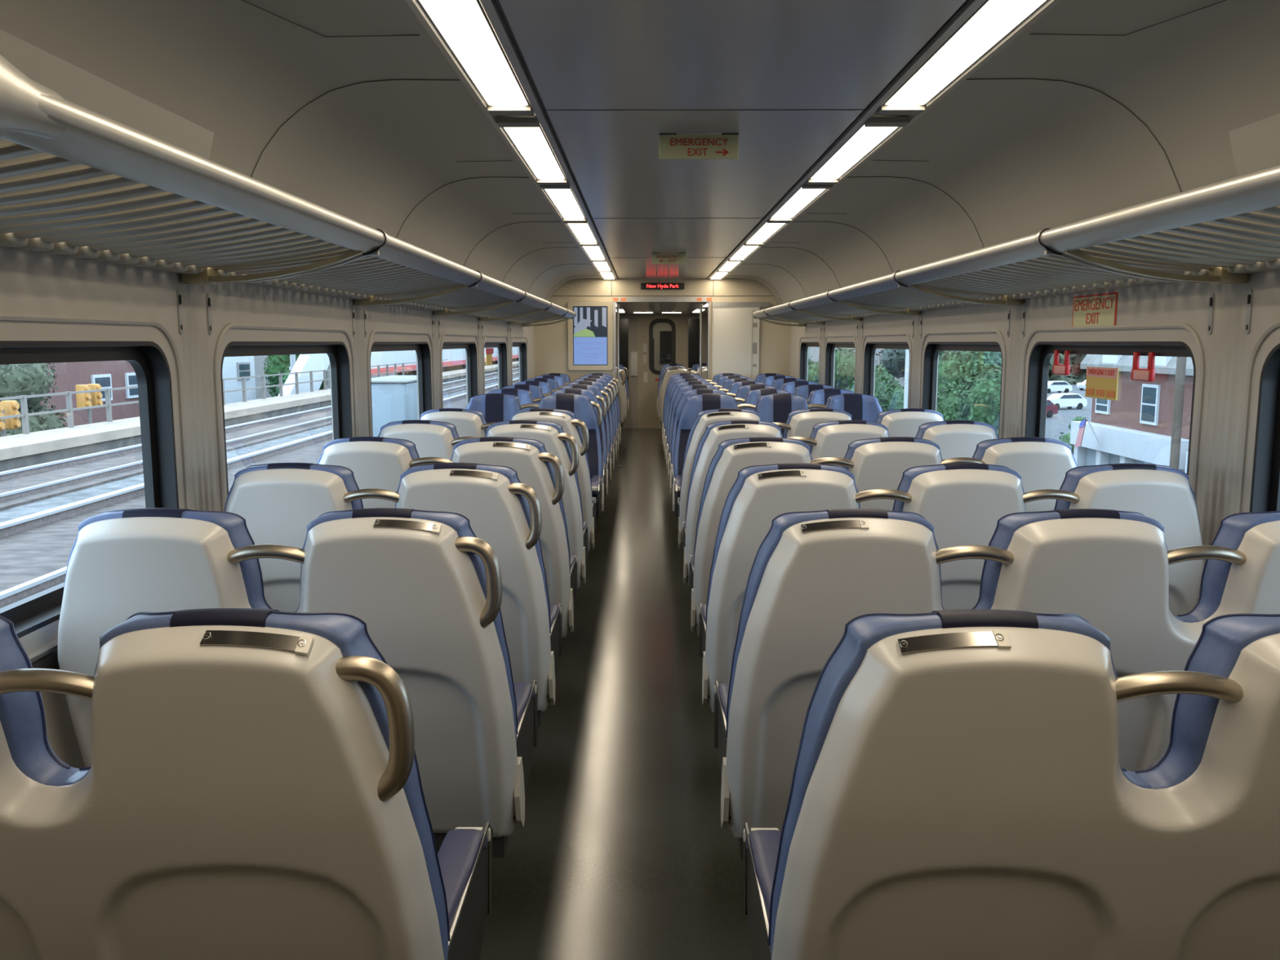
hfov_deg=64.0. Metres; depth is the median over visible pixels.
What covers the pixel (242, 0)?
trim
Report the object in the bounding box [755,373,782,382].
cushion
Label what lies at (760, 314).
luggage rack
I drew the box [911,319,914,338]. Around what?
coat hook
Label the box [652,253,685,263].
hanging sign
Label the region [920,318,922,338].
coat hook
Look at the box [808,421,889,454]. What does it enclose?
seat back
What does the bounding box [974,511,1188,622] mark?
seat back
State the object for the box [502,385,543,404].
cushion
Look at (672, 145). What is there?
hanging sign
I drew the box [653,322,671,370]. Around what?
window
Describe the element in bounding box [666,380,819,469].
bench
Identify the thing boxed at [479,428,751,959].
floor
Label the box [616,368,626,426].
bench
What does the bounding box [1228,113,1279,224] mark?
trim
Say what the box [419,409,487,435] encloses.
cushion
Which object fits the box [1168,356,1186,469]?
utility pole
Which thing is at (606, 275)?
diffuser
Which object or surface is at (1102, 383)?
placard
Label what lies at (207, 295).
coat hook
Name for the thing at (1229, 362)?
wall
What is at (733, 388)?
cushion
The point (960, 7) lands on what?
trim
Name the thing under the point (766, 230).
diffuser
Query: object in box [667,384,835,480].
bench
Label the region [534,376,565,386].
cushion
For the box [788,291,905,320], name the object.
luggage rack
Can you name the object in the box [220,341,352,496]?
window
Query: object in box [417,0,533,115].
ceiling light
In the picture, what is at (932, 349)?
window
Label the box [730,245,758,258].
diffuser
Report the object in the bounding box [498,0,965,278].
ceiling
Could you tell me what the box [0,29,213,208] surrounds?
wall panel
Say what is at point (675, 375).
cushion
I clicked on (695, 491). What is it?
seat back
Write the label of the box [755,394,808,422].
cushion
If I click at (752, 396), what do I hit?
cushion
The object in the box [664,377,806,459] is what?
bench
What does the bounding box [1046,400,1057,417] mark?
parked car
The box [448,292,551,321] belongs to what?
luggage rack
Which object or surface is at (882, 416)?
cushion
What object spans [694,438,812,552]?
seat back
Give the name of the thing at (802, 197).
diffuser
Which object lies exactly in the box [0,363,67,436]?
tree
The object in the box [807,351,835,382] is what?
tree
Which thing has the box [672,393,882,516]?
bench
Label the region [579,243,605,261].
ceiling light
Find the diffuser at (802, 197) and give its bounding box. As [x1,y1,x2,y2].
[771,187,825,217]
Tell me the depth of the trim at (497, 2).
3.15 m
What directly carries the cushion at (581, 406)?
on the bench at (495, 407)
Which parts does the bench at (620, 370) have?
loop handle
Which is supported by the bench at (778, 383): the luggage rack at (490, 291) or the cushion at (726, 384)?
the cushion at (726, 384)
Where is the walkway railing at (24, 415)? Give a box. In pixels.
[0,359,448,434]
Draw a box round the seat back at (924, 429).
[915,421,999,439]
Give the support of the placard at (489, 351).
attached to the window at (502, 347)
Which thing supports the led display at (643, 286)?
attached to the wall at (550, 341)
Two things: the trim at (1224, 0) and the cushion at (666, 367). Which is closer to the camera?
the trim at (1224, 0)
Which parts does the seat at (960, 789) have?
panel, grab handle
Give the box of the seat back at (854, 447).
[843,438,942,469]
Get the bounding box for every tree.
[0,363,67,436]
[262,354,327,396]
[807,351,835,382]
[817,347,904,389]
[844,375,904,411]
[875,348,998,381]
[936,350,1001,435]
[1048,353,1086,385]
[1058,416,1088,454]
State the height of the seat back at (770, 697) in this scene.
0.703 m
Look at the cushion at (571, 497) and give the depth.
4.70 m
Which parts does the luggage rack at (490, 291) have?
support arm, rail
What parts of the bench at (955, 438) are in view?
plate, panel, grab handle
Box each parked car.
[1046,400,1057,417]
[1047,380,1072,393]
[1047,392,1087,408]
[1076,379,1085,390]
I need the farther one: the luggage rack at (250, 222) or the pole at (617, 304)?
the pole at (617, 304)
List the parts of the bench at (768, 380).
plate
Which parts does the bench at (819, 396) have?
plate, grab handle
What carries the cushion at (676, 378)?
on the bench at (768, 380)
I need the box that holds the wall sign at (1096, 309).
[1071,292,1118,326]
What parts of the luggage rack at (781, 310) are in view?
rail, support arm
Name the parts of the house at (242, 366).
pane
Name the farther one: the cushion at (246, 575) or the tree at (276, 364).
the tree at (276, 364)
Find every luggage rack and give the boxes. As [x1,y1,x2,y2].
[0,54,388,284]
[217,234,483,306]
[375,274,526,315]
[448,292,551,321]
[490,302,568,324]
[517,309,576,326]
[751,309,814,326]
[763,302,850,324]
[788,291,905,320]
[826,272,1000,315]
[892,232,1208,305]
[1035,164,1279,284]
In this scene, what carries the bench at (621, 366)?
on the floor
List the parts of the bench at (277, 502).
grab handle, loop handle, seat frame, plate, panel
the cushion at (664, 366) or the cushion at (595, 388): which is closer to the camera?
the cushion at (595, 388)
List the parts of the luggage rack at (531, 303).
support arm, rail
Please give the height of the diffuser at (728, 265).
0.001 m
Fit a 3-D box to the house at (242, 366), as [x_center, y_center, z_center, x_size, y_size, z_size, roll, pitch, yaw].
[-30.101,-7.556,63.851,9.600,13.000,8.800,0,8,0]
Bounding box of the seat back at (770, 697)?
[727,511,944,732]
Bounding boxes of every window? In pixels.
[0,340,178,638]
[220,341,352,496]
[369,342,431,436]
[441,342,477,404]
[484,342,507,389]
[511,342,527,382]
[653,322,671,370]
[800,342,819,380]
[824,342,855,390]
[862,342,910,407]
[921,342,1002,437]
[1025,341,1195,475]
[1249,343,1279,511]
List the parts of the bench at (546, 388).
loop handle, plate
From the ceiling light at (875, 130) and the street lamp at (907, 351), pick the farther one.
the street lamp at (907, 351)
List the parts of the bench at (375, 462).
grab handle, loop handle, plate, panel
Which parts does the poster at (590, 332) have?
text panel, screen panel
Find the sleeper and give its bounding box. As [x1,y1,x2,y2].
[0,381,519,608]
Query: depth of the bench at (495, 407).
7.08 m
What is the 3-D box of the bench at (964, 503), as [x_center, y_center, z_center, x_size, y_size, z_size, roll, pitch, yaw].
[0.951,0.494,3.354,1.498,1.167,0.671,0,8,0]
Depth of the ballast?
18.75 m
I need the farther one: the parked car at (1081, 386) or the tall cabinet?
the parked car at (1081, 386)
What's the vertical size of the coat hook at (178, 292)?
0.124 m
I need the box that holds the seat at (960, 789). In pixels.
[742,608,1279,959]
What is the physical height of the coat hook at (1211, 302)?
0.124 m
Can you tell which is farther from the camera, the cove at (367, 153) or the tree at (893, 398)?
the tree at (893, 398)
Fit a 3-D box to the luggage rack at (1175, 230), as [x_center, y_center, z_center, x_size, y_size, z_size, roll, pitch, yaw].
[1.424,-0.539,2.051,0.594,0.206,1.841,0,8,0]
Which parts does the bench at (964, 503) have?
plate, panel, grab handle, grab handle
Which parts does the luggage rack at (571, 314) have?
support arm, rail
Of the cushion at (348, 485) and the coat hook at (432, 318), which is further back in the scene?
the coat hook at (432, 318)
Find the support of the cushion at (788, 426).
on the bench at (905, 422)
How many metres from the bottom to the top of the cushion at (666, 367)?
0.703 m
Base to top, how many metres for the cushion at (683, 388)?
0.703 m
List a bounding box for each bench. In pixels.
[57,507,537,857]
[223,462,562,727]
[317,436,577,645]
[377,419,588,588]
[419,408,595,559]
[466,393,604,520]
[487,388,608,497]
[502,384,611,483]
[514,380,614,471]
[524,377,617,459]
[533,375,618,451]
[542,373,620,444]
[616,364,628,412]
[616,366,626,417]
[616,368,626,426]
[657,363,706,412]
[657,365,706,417]
[658,367,706,426]
[662,373,783,444]
[662,375,794,451]
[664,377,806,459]
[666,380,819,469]
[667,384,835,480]
[670,388,854,495]
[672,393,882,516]
[677,408,944,549]
[682,420,999,584]
[688,436,1077,635]
[698,462,1204,712]
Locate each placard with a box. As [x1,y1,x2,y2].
[485,347,493,365]
[1084,366,1119,400]
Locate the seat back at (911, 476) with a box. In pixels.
[893,465,1025,511]
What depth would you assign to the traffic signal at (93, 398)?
32.79 m
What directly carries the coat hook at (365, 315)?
attached to the wall at (44, 297)
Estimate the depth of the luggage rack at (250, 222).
1.92 m
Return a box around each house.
[36,360,139,427]
[222,355,256,404]
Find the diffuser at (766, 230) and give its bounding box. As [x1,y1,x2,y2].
[746,222,784,242]
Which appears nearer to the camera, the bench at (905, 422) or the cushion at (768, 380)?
the bench at (905, 422)
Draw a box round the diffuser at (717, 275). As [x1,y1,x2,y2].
[711,272,727,278]
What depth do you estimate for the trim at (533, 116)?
3.44 m
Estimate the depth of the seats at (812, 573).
2.17 m
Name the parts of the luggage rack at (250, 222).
rail, support arm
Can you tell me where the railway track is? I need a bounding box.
[0,369,519,511]
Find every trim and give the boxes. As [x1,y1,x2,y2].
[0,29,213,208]
[31,648,59,669]
[241,0,582,299]
[404,0,603,279]
[478,0,617,279]
[493,0,617,277]
[497,112,535,117]
[706,0,968,277]
[707,0,986,279]
[721,0,1062,279]
[742,0,1226,303]
[804,111,908,182]
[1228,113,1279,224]
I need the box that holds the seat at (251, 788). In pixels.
[0,608,493,959]
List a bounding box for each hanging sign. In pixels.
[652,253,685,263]
[659,133,738,159]
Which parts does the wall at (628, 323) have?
dark panel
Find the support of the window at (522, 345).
in the wall at (44, 297)
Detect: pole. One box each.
[616,303,621,466]
[699,303,702,377]
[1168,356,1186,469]
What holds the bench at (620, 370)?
on the floor
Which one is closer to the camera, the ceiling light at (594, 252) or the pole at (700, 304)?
the ceiling light at (594, 252)
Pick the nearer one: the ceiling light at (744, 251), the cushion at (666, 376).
the ceiling light at (744, 251)
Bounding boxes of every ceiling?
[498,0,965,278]
[616,302,707,315]
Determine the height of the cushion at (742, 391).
0.703 m
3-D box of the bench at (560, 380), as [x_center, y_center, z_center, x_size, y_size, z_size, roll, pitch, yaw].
[-0.732,-0.516,10.863,1.008,1.167,0.671,0,8,0]
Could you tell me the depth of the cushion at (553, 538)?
3.87 m
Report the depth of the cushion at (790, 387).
9.42 m
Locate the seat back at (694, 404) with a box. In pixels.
[673,394,737,484]
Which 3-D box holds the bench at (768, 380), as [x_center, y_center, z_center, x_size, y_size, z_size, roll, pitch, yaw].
[0.998,-0.514,10.853,1.498,1.167,0.671,0,8,0]
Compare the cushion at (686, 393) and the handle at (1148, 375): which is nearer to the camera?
the handle at (1148, 375)
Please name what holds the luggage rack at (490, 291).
attached to the wall at (44, 297)
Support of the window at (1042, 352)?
in the wall at (1229, 362)
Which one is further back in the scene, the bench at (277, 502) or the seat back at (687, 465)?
the seat back at (687, 465)
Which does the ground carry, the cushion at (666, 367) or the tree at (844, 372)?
the tree at (844, 372)
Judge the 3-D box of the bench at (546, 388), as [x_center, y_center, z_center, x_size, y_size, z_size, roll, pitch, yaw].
[-0.742,-0.306,9.303,1.008,1.167,0.671,0,8,0]
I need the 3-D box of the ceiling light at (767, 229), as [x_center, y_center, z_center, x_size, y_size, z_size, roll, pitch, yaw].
[0.854,-1.684,6.983,0.136,0.024,1.510,0,8,0]
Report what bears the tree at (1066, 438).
on the ground
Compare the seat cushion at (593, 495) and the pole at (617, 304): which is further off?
the pole at (617, 304)
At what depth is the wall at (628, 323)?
18.08 m
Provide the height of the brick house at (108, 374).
10.900 m
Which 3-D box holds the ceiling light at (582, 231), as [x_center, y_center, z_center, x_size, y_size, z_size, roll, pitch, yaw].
[-0.390,-1.685,6.990,0.136,0.024,1.510,0,8,0]
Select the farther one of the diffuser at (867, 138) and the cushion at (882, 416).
the cushion at (882, 416)
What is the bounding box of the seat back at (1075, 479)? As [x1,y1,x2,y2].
[1055,465,1200,529]
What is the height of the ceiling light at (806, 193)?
0.024 m
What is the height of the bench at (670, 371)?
1.167 m
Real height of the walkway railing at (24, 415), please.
0.900 m
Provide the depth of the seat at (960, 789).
1.36 m
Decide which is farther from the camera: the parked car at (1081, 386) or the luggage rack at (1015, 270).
the parked car at (1081, 386)
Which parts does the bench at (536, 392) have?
loop handle, lumbar panel, panel, plate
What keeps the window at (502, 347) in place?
in the wall at (44, 297)
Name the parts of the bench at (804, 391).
plate, grab handle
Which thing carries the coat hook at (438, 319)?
attached to the wall at (44, 297)
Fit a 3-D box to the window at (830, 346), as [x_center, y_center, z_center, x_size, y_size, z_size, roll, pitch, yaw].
[1.792,-0.905,9.049,0.070,0.623,1.400,0,8,0]
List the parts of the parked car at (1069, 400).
glass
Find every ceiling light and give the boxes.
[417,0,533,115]
[496,117,568,185]
[539,183,586,222]
[564,220,597,244]
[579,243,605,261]
[591,260,611,271]
[598,271,615,279]
[710,271,730,279]
[717,259,742,271]
[728,244,762,261]
[744,220,790,244]
[768,182,833,222]
[806,116,910,184]
[876,0,1047,115]
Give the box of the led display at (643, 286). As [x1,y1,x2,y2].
[640,283,684,289]
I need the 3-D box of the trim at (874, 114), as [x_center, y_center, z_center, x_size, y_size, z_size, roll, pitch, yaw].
[0.840,-1.470,5.145,0.140,0.038,13.800,0,8,0]
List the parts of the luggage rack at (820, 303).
rail, support arm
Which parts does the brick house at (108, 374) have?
pane, pane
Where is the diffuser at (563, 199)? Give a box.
[545,189,584,217]
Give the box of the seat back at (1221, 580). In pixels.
[1178,512,1279,622]
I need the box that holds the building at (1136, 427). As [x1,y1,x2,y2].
[1070,354,1193,473]
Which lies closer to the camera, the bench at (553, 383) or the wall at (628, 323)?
the bench at (553, 383)
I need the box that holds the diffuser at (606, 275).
[600,272,614,278]
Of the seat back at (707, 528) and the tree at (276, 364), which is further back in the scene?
the tree at (276, 364)
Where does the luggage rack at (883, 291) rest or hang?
attached to the wall at (1229, 362)
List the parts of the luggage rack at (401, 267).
support arm, rail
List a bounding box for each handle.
[1052,350,1070,375]
[1130,351,1155,382]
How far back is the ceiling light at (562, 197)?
5.46 m
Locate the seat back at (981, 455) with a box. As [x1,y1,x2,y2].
[973,438,1077,466]
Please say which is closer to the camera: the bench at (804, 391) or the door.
the bench at (804, 391)
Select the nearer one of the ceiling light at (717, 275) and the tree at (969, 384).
the ceiling light at (717, 275)
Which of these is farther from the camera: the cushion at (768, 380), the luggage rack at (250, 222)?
the cushion at (768, 380)
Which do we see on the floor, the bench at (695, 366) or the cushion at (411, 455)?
the bench at (695, 366)
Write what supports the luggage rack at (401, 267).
attached to the wall at (44, 297)
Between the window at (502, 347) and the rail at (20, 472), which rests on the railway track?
the rail at (20, 472)
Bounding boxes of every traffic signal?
[0,400,21,436]
[75,383,102,423]
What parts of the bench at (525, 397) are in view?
grab handle, lumbar panel, loop handle, panel, plate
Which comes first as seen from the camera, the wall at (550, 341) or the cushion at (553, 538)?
the cushion at (553, 538)
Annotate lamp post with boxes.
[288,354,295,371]
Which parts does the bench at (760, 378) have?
plate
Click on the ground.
(1060, 422)
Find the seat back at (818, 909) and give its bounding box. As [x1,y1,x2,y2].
[770,614,1152,956]
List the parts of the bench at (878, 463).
plate, panel, grab handle, grab handle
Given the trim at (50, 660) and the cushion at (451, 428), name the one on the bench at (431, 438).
the cushion at (451, 428)
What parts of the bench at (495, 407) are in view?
grab handle, lumbar panel, loop handle, panel, plate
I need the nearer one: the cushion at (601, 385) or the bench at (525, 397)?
the bench at (525, 397)
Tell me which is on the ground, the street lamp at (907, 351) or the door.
the street lamp at (907, 351)
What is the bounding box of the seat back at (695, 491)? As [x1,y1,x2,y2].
[686,421,782,514]
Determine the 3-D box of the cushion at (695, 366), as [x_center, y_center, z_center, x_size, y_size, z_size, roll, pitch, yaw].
[1.047,-1.596,17.189,0.490,0.703,0.221,0,8,0]
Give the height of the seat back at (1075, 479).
0.703 m
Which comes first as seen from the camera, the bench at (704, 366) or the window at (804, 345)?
the window at (804, 345)
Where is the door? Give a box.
[630,315,686,428]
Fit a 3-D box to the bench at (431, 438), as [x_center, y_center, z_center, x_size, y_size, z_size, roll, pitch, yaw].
[-0.768,0.269,5.030,1.008,1.167,0.671,0,8,0]
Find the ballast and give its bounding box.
[0,375,519,523]
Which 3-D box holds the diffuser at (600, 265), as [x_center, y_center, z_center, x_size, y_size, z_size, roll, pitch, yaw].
[-0.371,-2.087,9.963,0.124,0.001,1.300,0,8,0]
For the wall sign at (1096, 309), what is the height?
0.130 m
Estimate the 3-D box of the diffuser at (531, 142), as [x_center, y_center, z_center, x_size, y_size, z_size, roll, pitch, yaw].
[-0.408,-1.298,4.091,0.124,0.001,1.210,0,8,0]
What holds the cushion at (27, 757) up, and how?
on the seat at (251, 788)
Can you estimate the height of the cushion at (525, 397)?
0.703 m
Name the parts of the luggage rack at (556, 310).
support arm, rail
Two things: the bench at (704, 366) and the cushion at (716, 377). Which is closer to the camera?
the cushion at (716, 377)
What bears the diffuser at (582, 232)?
attached to the ceiling light at (582, 231)
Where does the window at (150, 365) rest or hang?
in the wall at (44, 297)
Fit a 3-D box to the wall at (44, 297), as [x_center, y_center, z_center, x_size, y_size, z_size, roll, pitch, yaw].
[-1.331,-0.093,5.344,0.101,1.800,13.800,0,8,0]
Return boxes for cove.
[0,0,600,301]
[724,0,1279,305]
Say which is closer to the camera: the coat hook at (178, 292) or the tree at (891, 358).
the coat hook at (178, 292)
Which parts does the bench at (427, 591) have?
grab handle, seat frame, loop handle, plate, panel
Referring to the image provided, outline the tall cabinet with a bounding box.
[371,375,417,436]
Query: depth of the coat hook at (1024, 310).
4.60 m
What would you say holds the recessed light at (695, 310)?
in the ceiling at (630, 308)
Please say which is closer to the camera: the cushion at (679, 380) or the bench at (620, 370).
the cushion at (679, 380)
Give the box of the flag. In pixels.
[1074,417,1101,447]
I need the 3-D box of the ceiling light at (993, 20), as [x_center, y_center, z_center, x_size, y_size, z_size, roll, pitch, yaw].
[0.826,-1.092,2.582,0.136,0.024,1.450,0,8,0]
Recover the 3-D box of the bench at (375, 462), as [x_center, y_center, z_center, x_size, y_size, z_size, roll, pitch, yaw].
[-0.774,0.381,4.198,1.008,1.167,0.671,0,8,0]
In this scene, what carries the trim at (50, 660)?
attached to the wall at (44, 297)
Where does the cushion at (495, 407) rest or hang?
on the bench at (495, 407)
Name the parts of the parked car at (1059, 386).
glass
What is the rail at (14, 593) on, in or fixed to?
on the sleeper
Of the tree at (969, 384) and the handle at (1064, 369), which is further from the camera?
the tree at (969, 384)
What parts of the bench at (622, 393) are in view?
loop handle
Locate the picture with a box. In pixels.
[573,307,606,337]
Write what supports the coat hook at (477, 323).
attached to the wall at (44, 297)
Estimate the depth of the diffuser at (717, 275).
11.47 m
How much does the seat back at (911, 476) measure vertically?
0.703 m
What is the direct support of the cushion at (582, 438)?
on the bench at (468, 423)
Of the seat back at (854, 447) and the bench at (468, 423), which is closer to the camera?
the seat back at (854, 447)
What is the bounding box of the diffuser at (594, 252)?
[582,246,604,258]
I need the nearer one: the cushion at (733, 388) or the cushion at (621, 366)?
the cushion at (733, 388)
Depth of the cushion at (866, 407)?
7.07 m
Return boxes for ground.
[1044,384,1092,440]
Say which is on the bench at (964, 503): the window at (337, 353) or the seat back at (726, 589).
the seat back at (726, 589)
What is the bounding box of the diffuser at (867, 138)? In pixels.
[810,125,896,178]
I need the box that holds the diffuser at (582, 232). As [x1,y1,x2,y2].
[568,223,596,242]
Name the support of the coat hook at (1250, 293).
attached to the wall at (1229, 362)
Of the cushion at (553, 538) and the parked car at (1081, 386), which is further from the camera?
the parked car at (1081, 386)
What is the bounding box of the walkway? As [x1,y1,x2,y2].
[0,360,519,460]
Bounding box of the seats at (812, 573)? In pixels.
[714,508,1279,858]
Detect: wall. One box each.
[0,247,534,768]
[0,365,519,471]
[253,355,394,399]
[533,277,791,470]
[616,315,707,428]
[790,269,1279,564]
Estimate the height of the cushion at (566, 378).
0.703 m
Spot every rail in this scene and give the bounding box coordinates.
[0,368,519,480]
[0,372,519,502]
[0,377,519,537]
[0,566,66,606]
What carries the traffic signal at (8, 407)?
on the ground
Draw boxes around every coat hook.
[176,289,183,333]
[205,293,212,334]
[351,309,355,337]
[364,311,366,337]
[431,318,433,338]
[438,319,439,338]
[477,323,479,339]
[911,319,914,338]
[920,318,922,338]
[1007,310,1010,337]
[1022,309,1026,337]
[1207,293,1214,334]
[1244,289,1253,333]
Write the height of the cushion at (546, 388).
0.703 m
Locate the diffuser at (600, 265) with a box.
[593,262,610,270]
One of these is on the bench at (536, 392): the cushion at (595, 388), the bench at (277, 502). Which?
the cushion at (595, 388)
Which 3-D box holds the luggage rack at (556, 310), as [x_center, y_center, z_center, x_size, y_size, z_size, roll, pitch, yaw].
[-0.980,-1.457,9.004,0.577,0.158,1.724,0,8,0]
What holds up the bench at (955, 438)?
on the floor
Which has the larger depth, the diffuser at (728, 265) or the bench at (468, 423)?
the diffuser at (728, 265)
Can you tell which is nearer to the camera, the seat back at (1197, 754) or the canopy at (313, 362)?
the seat back at (1197, 754)
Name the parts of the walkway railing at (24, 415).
post, post, post, post, post, post, post, post, post, post, post, post, post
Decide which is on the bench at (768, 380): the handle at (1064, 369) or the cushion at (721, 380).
the cushion at (721, 380)
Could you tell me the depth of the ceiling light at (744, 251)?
8.54 m
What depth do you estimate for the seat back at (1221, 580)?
2.21 m
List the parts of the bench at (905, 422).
plate, grab handle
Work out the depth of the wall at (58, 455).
24.74 m
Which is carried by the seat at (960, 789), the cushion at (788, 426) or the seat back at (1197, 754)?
the seat back at (1197, 754)
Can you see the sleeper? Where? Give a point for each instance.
(28, 555)
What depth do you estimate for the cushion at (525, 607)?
3.05 m
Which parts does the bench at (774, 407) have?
plate, panel, lumbar panel, grab handle, grab handle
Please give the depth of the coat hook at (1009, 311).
4.80 m
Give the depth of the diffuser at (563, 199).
5.49 m
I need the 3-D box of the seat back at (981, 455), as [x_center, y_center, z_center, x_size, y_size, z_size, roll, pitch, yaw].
[1.456,0.179,3.986,0.492,0.703,0.221,0,8,0]
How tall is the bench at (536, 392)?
1.167 m
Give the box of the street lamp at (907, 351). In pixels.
[903,349,909,408]
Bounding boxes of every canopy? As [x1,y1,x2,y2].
[278,353,330,395]
[370,346,518,375]
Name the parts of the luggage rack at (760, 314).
rail, support arm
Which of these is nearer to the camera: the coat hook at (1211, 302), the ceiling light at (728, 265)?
the coat hook at (1211, 302)
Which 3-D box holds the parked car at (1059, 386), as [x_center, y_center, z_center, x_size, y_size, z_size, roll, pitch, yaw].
[57.894,-13.007,143.187,4.500,1.642,1.840,-1,8,-11]
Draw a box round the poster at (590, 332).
[567,301,613,370]
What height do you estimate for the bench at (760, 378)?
1.167 m
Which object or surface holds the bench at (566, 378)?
on the floor
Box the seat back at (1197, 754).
[1133,616,1279,789]
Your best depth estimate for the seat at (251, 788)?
1.37 m
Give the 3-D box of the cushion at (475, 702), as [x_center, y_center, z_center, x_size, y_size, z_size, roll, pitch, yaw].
[-0.542,0.401,2.333,0.504,0.703,0.221,0,8,0]
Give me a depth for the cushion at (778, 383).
10.20 m
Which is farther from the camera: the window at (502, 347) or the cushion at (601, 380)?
the cushion at (601, 380)
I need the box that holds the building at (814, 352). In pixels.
[808,346,904,388]
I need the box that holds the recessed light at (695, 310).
[691,309,705,312]
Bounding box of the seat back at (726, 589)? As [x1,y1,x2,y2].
[706,465,860,614]
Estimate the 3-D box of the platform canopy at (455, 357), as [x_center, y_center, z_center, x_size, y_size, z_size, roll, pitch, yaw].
[-16.435,-11.652,114.573,1.700,7.600,110.000,0,8,0]
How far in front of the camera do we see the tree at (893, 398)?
55.97 m
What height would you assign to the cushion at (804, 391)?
0.703 m
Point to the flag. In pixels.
(1082, 424)
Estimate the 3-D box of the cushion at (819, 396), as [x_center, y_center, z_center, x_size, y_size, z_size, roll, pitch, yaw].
[1.480,-0.343,7.867,0.492,0.703,0.221,0,8,0]
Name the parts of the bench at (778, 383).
plate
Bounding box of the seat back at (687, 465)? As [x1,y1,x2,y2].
[680,409,761,486]
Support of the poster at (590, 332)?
attached to the wall at (550, 341)
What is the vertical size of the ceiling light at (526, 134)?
0.024 m
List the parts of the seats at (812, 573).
panel, plate, seat frame, grab handle, grab handle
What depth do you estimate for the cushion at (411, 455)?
3.85 m
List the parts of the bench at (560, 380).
loop handle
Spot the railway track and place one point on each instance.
(20, 482)
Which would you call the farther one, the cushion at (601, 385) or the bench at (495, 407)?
the cushion at (601, 385)
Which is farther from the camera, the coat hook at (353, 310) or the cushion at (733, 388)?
the cushion at (733, 388)
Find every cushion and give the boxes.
[0,618,79,786]
[63,511,269,608]
[223,464,362,511]
[295,511,516,743]
[317,438,418,464]
[377,421,458,439]
[395,464,550,632]
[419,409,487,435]
[450,438,569,564]
[466,394,521,421]
[485,421,582,523]
[488,389,533,409]
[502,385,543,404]
[511,409,591,490]
[515,381,552,393]
[525,378,559,389]
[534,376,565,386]
[538,394,602,482]
[542,373,570,382]
[551,389,606,469]
[560,385,610,453]
[567,381,613,448]
[573,378,615,442]
[579,376,617,433]
[583,373,619,423]
[592,493,596,511]
[616,364,628,396]
[657,364,683,397]
[658,366,686,392]
[659,367,689,394]
[662,373,698,426]
[664,376,702,429]
[665,378,707,435]
[666,382,712,444]
[668,385,719,459]
[671,389,726,463]
[691,364,706,371]
[711,373,742,382]
[716,376,748,386]
[722,378,755,389]
[728,382,764,397]
[735,385,777,408]
[743,389,789,410]
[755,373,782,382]
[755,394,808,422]
[763,376,793,385]
[771,378,805,389]
[782,382,818,394]
[783,409,852,438]
[794,385,835,399]
[807,389,853,408]
[825,394,882,422]
[876,409,944,423]
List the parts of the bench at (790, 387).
plate, grab handle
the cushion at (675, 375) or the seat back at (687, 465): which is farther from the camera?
the cushion at (675, 375)
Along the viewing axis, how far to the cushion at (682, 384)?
9.42 m
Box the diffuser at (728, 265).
[719,261,739,270]
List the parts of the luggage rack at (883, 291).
rail, support arm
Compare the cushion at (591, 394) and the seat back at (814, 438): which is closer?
the seat back at (814, 438)
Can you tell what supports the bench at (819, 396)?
on the floor
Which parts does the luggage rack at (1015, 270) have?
support arm, rail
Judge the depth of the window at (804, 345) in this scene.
11.30 m
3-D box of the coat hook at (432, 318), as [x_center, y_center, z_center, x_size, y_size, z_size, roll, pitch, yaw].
[-1.282,-0.939,6.345,0.007,0.124,0.022,0,8,0]
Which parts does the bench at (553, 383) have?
loop handle, plate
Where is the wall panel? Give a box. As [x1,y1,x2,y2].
[711,302,769,380]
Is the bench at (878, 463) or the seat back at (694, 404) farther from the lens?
the seat back at (694, 404)
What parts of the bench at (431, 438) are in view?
grab handle, loop handle, panel, plate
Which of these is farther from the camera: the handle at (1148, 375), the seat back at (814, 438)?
the seat back at (814, 438)
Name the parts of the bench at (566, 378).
loop handle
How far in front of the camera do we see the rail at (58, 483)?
20.14 m
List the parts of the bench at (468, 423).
grab handle, loop handle, plate, panel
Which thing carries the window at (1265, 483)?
in the wall at (1229, 362)
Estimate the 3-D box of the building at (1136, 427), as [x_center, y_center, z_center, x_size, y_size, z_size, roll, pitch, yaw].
[25.922,-2.897,39.708,10.250,9.200,20.400,0,8,0]
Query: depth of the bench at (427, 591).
2.18 m
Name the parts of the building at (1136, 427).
pane, shop glass, pane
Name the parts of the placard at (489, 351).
red handle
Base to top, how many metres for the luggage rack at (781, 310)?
0.158 m
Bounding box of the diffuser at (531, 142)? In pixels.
[504,127,564,178]
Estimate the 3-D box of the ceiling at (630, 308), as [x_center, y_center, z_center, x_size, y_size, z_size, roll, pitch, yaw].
[0.282,-2.523,15.047,3.225,0.050,5.980,0,8,0]

